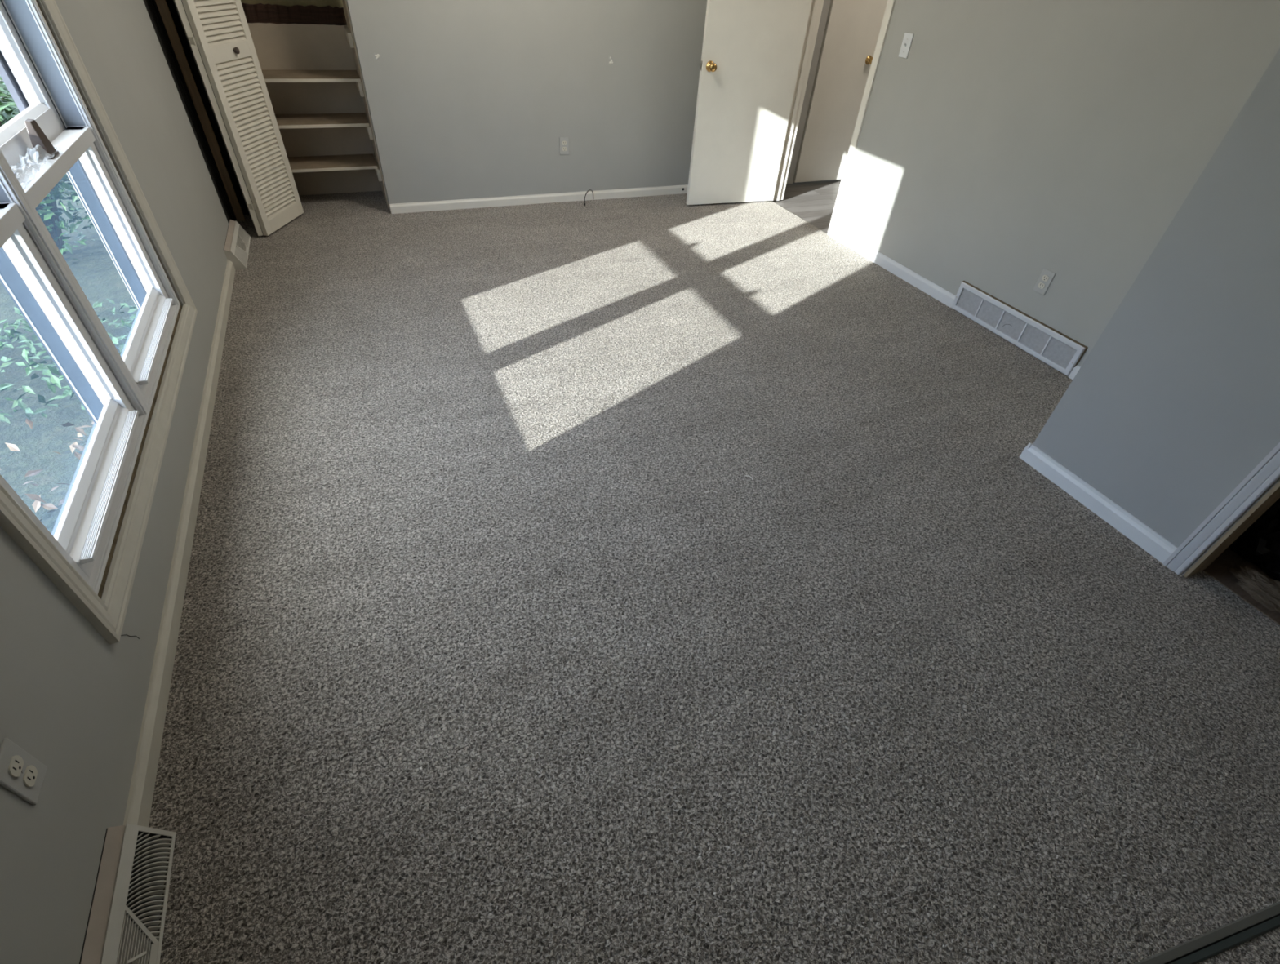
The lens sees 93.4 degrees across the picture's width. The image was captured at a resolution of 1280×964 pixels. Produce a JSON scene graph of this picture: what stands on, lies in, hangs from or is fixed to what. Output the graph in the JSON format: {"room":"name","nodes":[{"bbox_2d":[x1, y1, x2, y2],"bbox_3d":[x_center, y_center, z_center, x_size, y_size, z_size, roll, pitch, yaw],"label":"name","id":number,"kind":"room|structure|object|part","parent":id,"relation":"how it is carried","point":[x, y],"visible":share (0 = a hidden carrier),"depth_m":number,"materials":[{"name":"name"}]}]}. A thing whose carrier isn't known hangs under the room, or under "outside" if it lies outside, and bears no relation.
{"room":"empty bedroom","nodes":[
{"label":"empty bedroom","id":0,"kind":"room"},
{"bbox_2d":[0,0,231,963],"bbox_3d":[-1.358,-0.574,0.940,0.153,2.450,5.645,-13,45,-19],"label":"wall","id":1,"kind":"structure","parent":0,"point":[73,700],"depth_m":1.30,"materials":[{"name":"grey paint"}]},
{"bbox_2d":[0,737,47,805],"bbox_3d":[-1.046,0.490,1.019,0.009,0.115,0.070,-13,45,-19],"label":"electrical outlet","id":2,"kind":"object","parent":1,"relation":"attached to","point":[23,775],"visible":1,"depth_m":1.01,"materials":[{"name":"beige plastic"}]},
{"bbox_2d":[8,755,23,777],"bbox_3d":[-1.042,0.475,1.007,0.003,0.027,0.035,-13,45,-19],"label":"receptacle","id":3,"kind":"object","parent":2,"relation":"attached to","point":[15,762],"depth_m":1.01,"materials":[{"name":"beige plastic"}]},
{"bbox_2d":[22,764,37,786],"bbox_3d":[-1.044,0.504,1.033,0.003,0.027,0.035,-13,45,-19],"label":"receptacle","id":4,"kind":"object","parent":2,"relation":"attached to","point":[29,771],"depth_m":1.03,"materials":[{"name":"beige plastic"}]},
{"bbox_2d":[0,158,149,595],"bbox_3d":[-1.392,-0.610,1.014,0.156,1.759,0.783,-13,45,-19],"label":"window","id":5,"kind":"structure","parent":1,"relation":"in","point":[32,273],"depth_m":1.56,"materials":[{"name":"white plastic"}]},
{"bbox_3d":[-1.434,-0.184,1.388,0.008,0.591,0.717,-13,45,-19],"label":"screen frame","id":6,"kind":"part","parent":5,"relation":"part of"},
{"bbox_3d":[-1.383,-0.012,1.579,0.032,0.016,0.611,-13,45,-19],"label":"lift rail","id":7,"kind":"part","parent":5,"relation":"part of","materials":[{"name":"white plastic"}]},
{"bbox_2d":[0,0,180,412],"bbox_3d":[-1.697,-1.103,1.541,0.156,1.759,0.783,-13,45,-19],"label":"window","id":8,"kind":"structure","parent":1,"relation":"in","point":[54,135],"depth_m":1.89,"materials":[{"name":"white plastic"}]},
{"bbox_3d":[-1.705,-1.313,1.340,0.048,1.120,0.715,-13,45,-19],"label":"sash","id":9,"kind":"part","parent":8,"relation":"part of","materials":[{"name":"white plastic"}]},
{"bbox_3d":[-1.699,-0.696,1.920,0.058,0.620,0.715,-13,45,-19],"label":"sash","id":10,"kind":"part","parent":8,"relation":"part of","materials":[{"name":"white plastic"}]},
{"bbox_3d":[-1.739,-0.677,1.915,0.008,0.591,0.717,-13,45,-19],"label":"screen frame","id":11,"kind":"part","parent":8,"relation":"part of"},
{"bbox_3d":[-1.688,-0.505,2.106,0.032,0.016,0.611,-13,45,-19],"label":"lift rail","id":12,"kind":"part","parent":8,"relation":"part of","materials":[{"name":"white plastic"}]},
{"bbox_2d":[0,0,197,644],"bbox_3d":[-1.476,-0.879,1.324,0.019,1.891,1.719,-13,45,-19],"label":"trim","id":13,"kind":"structure","parent":1,"relation":"attached to","point":[107,615],"depth_m":1.66,"materials":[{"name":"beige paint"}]},
{"bbox_2d":[79,823,176,963],"bbox_3d":[-0.942,0.886,1.093,0.076,0.117,0.500,-13,45,-19],"label":"air vent","id":14,"kind":"object","parent":1,"relation":"in","point":[122,927],"visible":1,"depth_m":1.17,"materials":[{"name":"white metal"}]},
{"bbox_3d":[-0.962,0.855,1.052,0.025,0.016,0.500,-13,45,-19],"label":"plate","id":15,"kind":"part","parent":14,"relation":"part of","materials":[{"name":"beige metal"}]},
{"bbox_3d":[-0.927,0.876,1.111,0.027,0.016,0.006,-29,52,-32],"label":"damper lever","id":16,"kind":"part","parent":14,"relation":"part of","materials":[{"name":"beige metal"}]},
{"bbox_2d":[123,259,235,826],"bbox_3d":[-1.680,-0.234,2.328,0.018,0.062,3.155,-13,45,-19],"label":"baseboard","id":17,"kind":"structure","parent":1,"relation":"attached to","point":[138,810],"depth_m":1.70,"materials":[{"name":"beige paint"}]},
{"bbox_2d":[223,219,250,270],"bbox_3d":[-2.358,-1.401,3.538,0.076,0.117,0.500,-13,45,-19],"label":"air vent","id":18,"kind":"object","parent":1,"relation":"in","point":[237,240],"visible":1,"depth_m":3.48,"materials":[{"name":"white metal"}]},
{"bbox_3d":[-2.378,-1.432,3.497,0.025,0.016,0.500,-13,45,-19],"label":"plate","id":19,"kind":"part","parent":18,"relation":"part of","materials":[{"name":"white metal"}]},
{"bbox_2d":[142,0,256,222],"bbox_3d":[-2.597,-2.661,3.176,0.255,2.450,0.955,-13,45,-19],"label":"wall","id":20,"kind":"structure","parent":0,"point":[151,6],"depth_m":3.46,"materials":[{"name":"black"}]},
{"bbox_2d":[155,0,244,221],"bbox_3d":[-2.546,-2.633,3.148,0.047,2.450,0.026,-13,45,-19],"label":"trim","id":21,"kind":"structure","parent":20,"relation":"attached to","point":[162,6],"depth_m":3.52,"materials":[{"name":"dark brown stained wood"}]},
{"bbox_2d":[173,0,303,235],"bbox_3d":[-2.307,-2.428,3.261,0.331,1.998,0.474,-13,45,-19],"label":"door","id":22,"kind":"structure","parent":20,"relation":"in","point":[223,38],"depth_m":3.46,"materials":[{"name":"beige paint"}]},
{"bbox_3d":[-2.421,-2.411,3.233,0.028,1.998,0.446,-20,47,-25],"label":"panel","id":23,"kind":"part","parent":22,"relation":"part of","materials":[{"name":"beige paint"}]},
{"bbox_3d":[-2.233,-2.388,3.337,0.025,0.032,0.032,6,42,2],"label":"knob","id":24,"kind":"part","parent":22,"relation":"part of","materials":[{"name":"brown metal"}]},
{"bbox_2d":[240,0,389,208],"bbox_3d":[-2.229,-2.914,3.493,1.010,2.450,0.498,-13,45,-19],"label":"wall","id":25,"kind":"structure","parent":0,"point":[280,46],"depth_m":4.04,"materials":[{"name":"beige paint"}]},
{"bbox_2d":[241,3,346,25],"bbox_3d":[-2.323,-2.889,3.719,0.935,0.102,0.024,-13,45,-19],"label":"trim","id":26,"kind":"structure","parent":25,"relation":"attached to","point":[260,12],"depth_m":3.77,"materials":[{"name":"brown wood"}]},
{"bbox_2d":[261,69,360,82],"bbox_3d":[-2.223,-2.576,3.825,0.819,0.019,0.320,-13,45,-19],"label":"closet shelf","id":27,"kind":"object","parent":25,"relation":"attached to","point":[269,75],"visible":0.64,"depth_m":3.82,"materials":[{"name":"paint"}]},
{"bbox_2d":[275,112,369,128],"bbox_3d":[-2.240,-2.389,3.990,0.814,0.019,0.320,-13,45,-19],"label":"closet shelf","id":28,"kind":"object","parent":25,"relation":"attached to","point":[358,119],"visible":0.64,"depth_m":4.00,"materials":[{"name":"paint"}]},
{"bbox_2d":[287,153,377,173],"bbox_3d":[-2.256,-2.196,4.161,0.811,0.019,0.320,-13,45,-19],"label":"closet shelf","id":29,"kind":"object","parent":25,"relation":"attached to","point":[349,162],"visible":0.64,"depth_m":4.17,"materials":[{"name":"paint"}]},
{"bbox_2d":[343,26,354,48],"bbox_3d":[-1.837,-2.811,3.807,0.022,0.074,0.340,-13,45,-19],"label":"cleat","id":30,"kind":"object","parent":25,"relation":"attached to","point":[348,36],"visible":1,"depth_m":3.71,"materials":[{"name":"paint"}]},
{"bbox_2d":[355,82,364,96],"bbox_3d":[-1.852,-2.619,3.978,0.022,0.074,0.340,-13,45,-19],"label":"cleat","id":31,"kind":"object","parent":25,"relation":"attached to","point":[359,86],"visible":0.71,"depth_m":3.87,"materials":[{"name":"paint"}]},
{"bbox_2d":[365,115,373,140],"bbox_3d":[-1.867,-2.433,4.144,0.022,0.074,0.340,-13,45,-19],"label":"cleat","id":32,"kind":"object","parent":25,"relation":"attached to","point":[368,128],"visible":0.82,"depth_m":4.04,"materials":[{"name":"paint"}]},
{"bbox_2d":[373,156,382,181],"bbox_3d":[-1.882,-2.240,4.315,0.022,0.074,0.340,-13,45,-19],"label":"cleat","id":33,"kind":"object","parent":25,"relation":"attached to","point":[377,171],"visible":0.6,"depth_m":4.21,"materials":[{"name":"paint"}]},
{"bbox_2d":[346,0,706,211],"bbox_3d":[-0.792,-3.039,3.760,4.118,2.450,0.105,-13,45,-19],"label":"wall","id":34,"kind":"structure","parent":0,"point":[466,99],"depth_m":4.10,"materials":[{"name":"grey paint"}]},
{"bbox_2d":[373,53,379,60],"bbox_3d":[-1.592,-2.575,3.650,0.034,0.038,0.010,-13,45,-19],"label":"wall anchor","id":35,"kind":"object","parent":34,"relation":"attached to","point":[377,56],"visible":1,"depth_m":3.65,"materials":[{"name":"white plastic"}]},
{"bbox_2d":[389,184,688,213],"bbox_3d":[-0.393,-2.216,4.670,2.920,0.062,0.018,-13,45,-19],"label":"baseboard","id":36,"kind":"structure","parent":34,"relation":"attached to","point":[397,208],"depth_m":4.52,"materials":[{"name":"white paint"}]},
{"bbox_2d":[559,137,568,155],"bbox_3d":[-0.549,-2.439,4.378,0.070,0.115,0.009,-13,45,-19],"label":"electrical outlet","id":37,"kind":"object","parent":34,"relation":"attached to","point":[563,141],"visible":1,"depth_m":4.37,"materials":[{"name":"beige plastic"}]},
{"bbox_2d":[148,179,1279,963],"bbox_3d":[1.194,-0.611,3.094,6.068,0.064,6.600,-13,45,-19],"label":"floor","id":38,"kind":"structure","parent":0,"point":[476,661],"depth_m":1.77,"materials":[{"name":"beige carpet"}]},
{"bbox_2d":[583,189,593,205],"bbox_3d":[-0.391,-2.182,4.613,0.011,0.096,0.163,16,43,13],"label":"coaxial cable","id":39,"kind":"object","parent":38,"relation":"on","point":[589,189],"visible":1,"depth_m":4.58,"materials":[{"name":"plastic"}]},
{"bbox_2d":[1133,901,1279,963],"bbox_3d":[0.714,1.042,1.148,2.980,0.006,0.036,-8,43,-14],"label":"door track","id":40,"kind":"object","parent":38,"relation":"on","point":[1203,947],"visible":1,"depth_m":1.27,"materials":[{"name":"grey metal"}]},
{"bbox_3d":[0.717,1.048,1.141,2.980,0.005,0.016,-8,43,-14],"label":"rail","id":41,"kind":"part","parent":40,"relation":"part of","materials":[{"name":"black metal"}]},
{"bbox_2d":[1227,497,1279,581],"bbox_3d":[2.363,0.074,2.026,0.490,0.470,0.504,31,48,27],"label":"garbage bag","id":42,"kind":"object","parent":38,"relation":"on","point":[1259,544],"visible":0.5,"depth_m":2.04,"materials":[{"name":"black plastic"}]},
{"bbox_2d":[786,0,835,184],"bbox_3d":[2.520,-2.945,3.946,2.050,2.450,2.650,-13,45,-19],"label":"wall","id":43,"kind":"structure","parent":0,"point":[826,4],"depth_m":4.87,"materials":[{"name":"grey paint"}]},
{"bbox_2d":[792,0,888,182],"bbox_3d":[1.782,-3.475,4.783,0.755,2.016,0.103,-13,45,-19],"label":"door","id":44,"kind":"structure","parent":43,"relation":"in","point":[852,27],"depth_m":4.94,"materials":[{"name":"beige paint"}]},
{"bbox_3d":[1.868,-3.405,4.872,0.064,0.064,0.068,-13,45,-19],"label":"knob","id":45,"kind":"part","parent":44,"relation":"part of","materials":[{"name":"gold metal"}]},
{"bbox_2d":[835,0,1279,366],"bbox_3d":[2.237,-1.559,2.363,0.115,2.450,5.997,-13,45,-19],"label":"wall","id":46,"kind":"structure","parent":0,"point":[1012,140],"depth_m":2.92,"materials":[{"name":"grey paint"}]},
{"bbox_2d":[686,0,812,204],"bbox_3d":[0.780,-2.990,4.151,0.774,2.018,0.171,-11,44,-16],"label":"door","id":47,"kind":"structure","parent":46,"relation":"in","point":[752,50],"depth_m":4.32,"materials":[{"name":"beige paint"}]},
{"bbox_3d":[0.490,-2.819,4.097,0.064,0.064,0.068,-11,44,-16],"label":"knob","id":48,"kind":"part","parent":47,"relation":"part of","materials":[{"name":"gold metal"}]},
{"bbox_2d":[773,0,896,236],"bbox_3d":[1.340,-2.859,4.009,0.145,2.100,0.902,-13,45,-19],"label":"trim","id":49,"kind":"structure","parent":46,"relation":"attached to","point":[816,6],"depth_m":4.25,"materials":[{"name":"white paint"}]},
{"bbox_2d":[898,32,914,58],"bbox_3d":[1.532,-2.522,3.485,0.024,0.115,0.070,-13,45,-19],"label":"light switch","id":50,"kind":"object","parent":46,"relation":"attached to","point":[908,37],"visible":1,"depth_m":3.48,"materials":[{"name":"white plastic"}]},
{"bbox_2d":[831,227,1080,379],"bbox_3d":[1.864,-1.051,3.554,0.013,0.070,2.394,-13,45,-19],"label":"baseboard","id":51,"kind":"structure","parent":46,"relation":"attached to","point":[931,289],"depth_m":3.88,"materials":[{"name":"paint"}]},
{"bbox_2d":[951,280,1088,376],"bbox_3d":[2.013,-0.846,3.260,0.021,0.164,0.804,-13,45,-19],"label":"air vent","id":52,"kind":"object","parent":46,"relation":"in","point":[1049,345],"visible":1,"depth_m":3.22,"materials":[{"name":"white metal"}]},
{"bbox_2d":[1032,268,1055,295],"bbox_3d":[2.050,-1.016,3.062,0.009,0.115,0.070,-13,45,-19],"label":"electrical outlet","id":53,"kind":"object","parent":46,"relation":"attached to","point":[1046,277],"visible":1,"depth_m":3.06,"materials":[{"name":"beige plastic"}]},
{"bbox_2d":[1037,282,1044,288],"bbox_3d":[2.046,-1.001,3.074,0.003,0.027,0.035,-13,45,-19],"label":"receptacle","id":54,"kind":"object","parent":53,"relation":"attached to","point":[1040,285],"depth_m":3.07,"materials":[{"name":"beige plastic"}]},
{"bbox_2d":[1041,275,1048,281],"bbox_3d":[2.049,-1.030,3.048,0.003,0.027,0.035,-13,45,-19],"label":"receptacle","id":55,"kind":"object","parent":53,"relation":"attached to","point":[1044,277],"depth_m":3.05,"materials":[{"name":"beige plastic"}]},
{"bbox_2d":[1032,48,1279,575],"bbox_3d":[2.512,-0.336,1.013,0.800,2.450,2.428,-13,45,-19],"label":"wall","id":56,"kind":"structure","parent":0,"point":[1175,402],"depth_m":1.90,"materials":[{"name":"grey paint"}]},
{"bbox_2d":[1019,442,1177,563],"bbox_3d":[2.072,-0.025,2.415,0.801,0.074,0.617,-13,45,-19],"label":"baseboard","id":57,"kind":"structure","parent":56,"relation":"attached to","point":[1131,527],"depth_m":2.25,"materials":[{"name":"paint"}]},
{"bbox_2d":[1162,442,1279,574],"bbox_3d":[2.070,-0.206,1.095,0.018,2.096,0.930,-13,45,-19],"label":"trim","id":58,"kind":"structure","parent":56,"relation":"attached to","point":[1267,472],"depth_m":1.90,"materials":[{"name":"grey paint"}]},
{"bbox_2d":[1182,480,1279,577],"bbox_3d":[2.127,-0.193,1.121,0.103,2.050,0.833,-13,45,-19],"label":"trim","id":59,"kind":"structure","parent":56,"relation":"attached to","point":[1273,495],"depth_m":1.92,"materials":[{"name":"beige wood"}]},
{"bbox_2d":[1227,565,1279,613],"bbox_3d":[2.090,0.363,1.991,0.118,0.053,0.262,-13,45,-19],"label":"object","id":60,"kind":"object","parent":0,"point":[1264,590],"visible":1,"depth_m":2.00,"materials":[{"name":"brown wood"}]},
{"label":"outside","id":61,"kind":"structure","parent":0,"visible":0},
{"bbox_2d":[0,79,137,533],"bbox_3d":[-10.139,-1.232,3.380,14.000,0.079,26.000,-13,45,-19],"label":"ground","id":62,"kind":"structure","parent":61,"point":[96,273],"depth_m":3.10,"materials":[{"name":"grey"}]},
{"bbox_2d":[0,417,93,527],"bbox_3d":[-2.697,0.383,2.109,1.569,0.140,1.908,-13,45,-19],"label":"fallen leaves","id":63,"kind":"object","parent":62,"relation":"on","point":[37,504],"visible":0.12,"depth_m":2.59,"materials":[{"name":"plant"}]},
{"bbox_2d":[0,75,95,261],"bbox_3d":[-4.246,-2.329,3.839,1.683,2.046,1.879,22,44,19],"label":"shrub","id":64,"kind":"object","parent":62,"relation":"on","point":[49,213],"visible":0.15,"depth_m":4.18,"materials":[{"name":"green plant"}]},
{"bbox_3d":[-4.229,-2.276,3.881,0.487,1.661,0.994,27,46,23],"label":"stem","id":65,"kind":"part","parent":64,"relation":"part of","materials":[{"name":"brown plant"}]},
{"bbox_2d":[0,297,137,423],"bbox_3d":[-3.299,-0.637,3.139,1.564,0.195,1.156,-13,45,-19],"label":"ivy leaves","id":66,"kind":"object","parent":62,"relation":"on","point":[55,380],"visible":0.29,"depth_m":3.13,"materials":[{"name":"green plant"}]}
]}

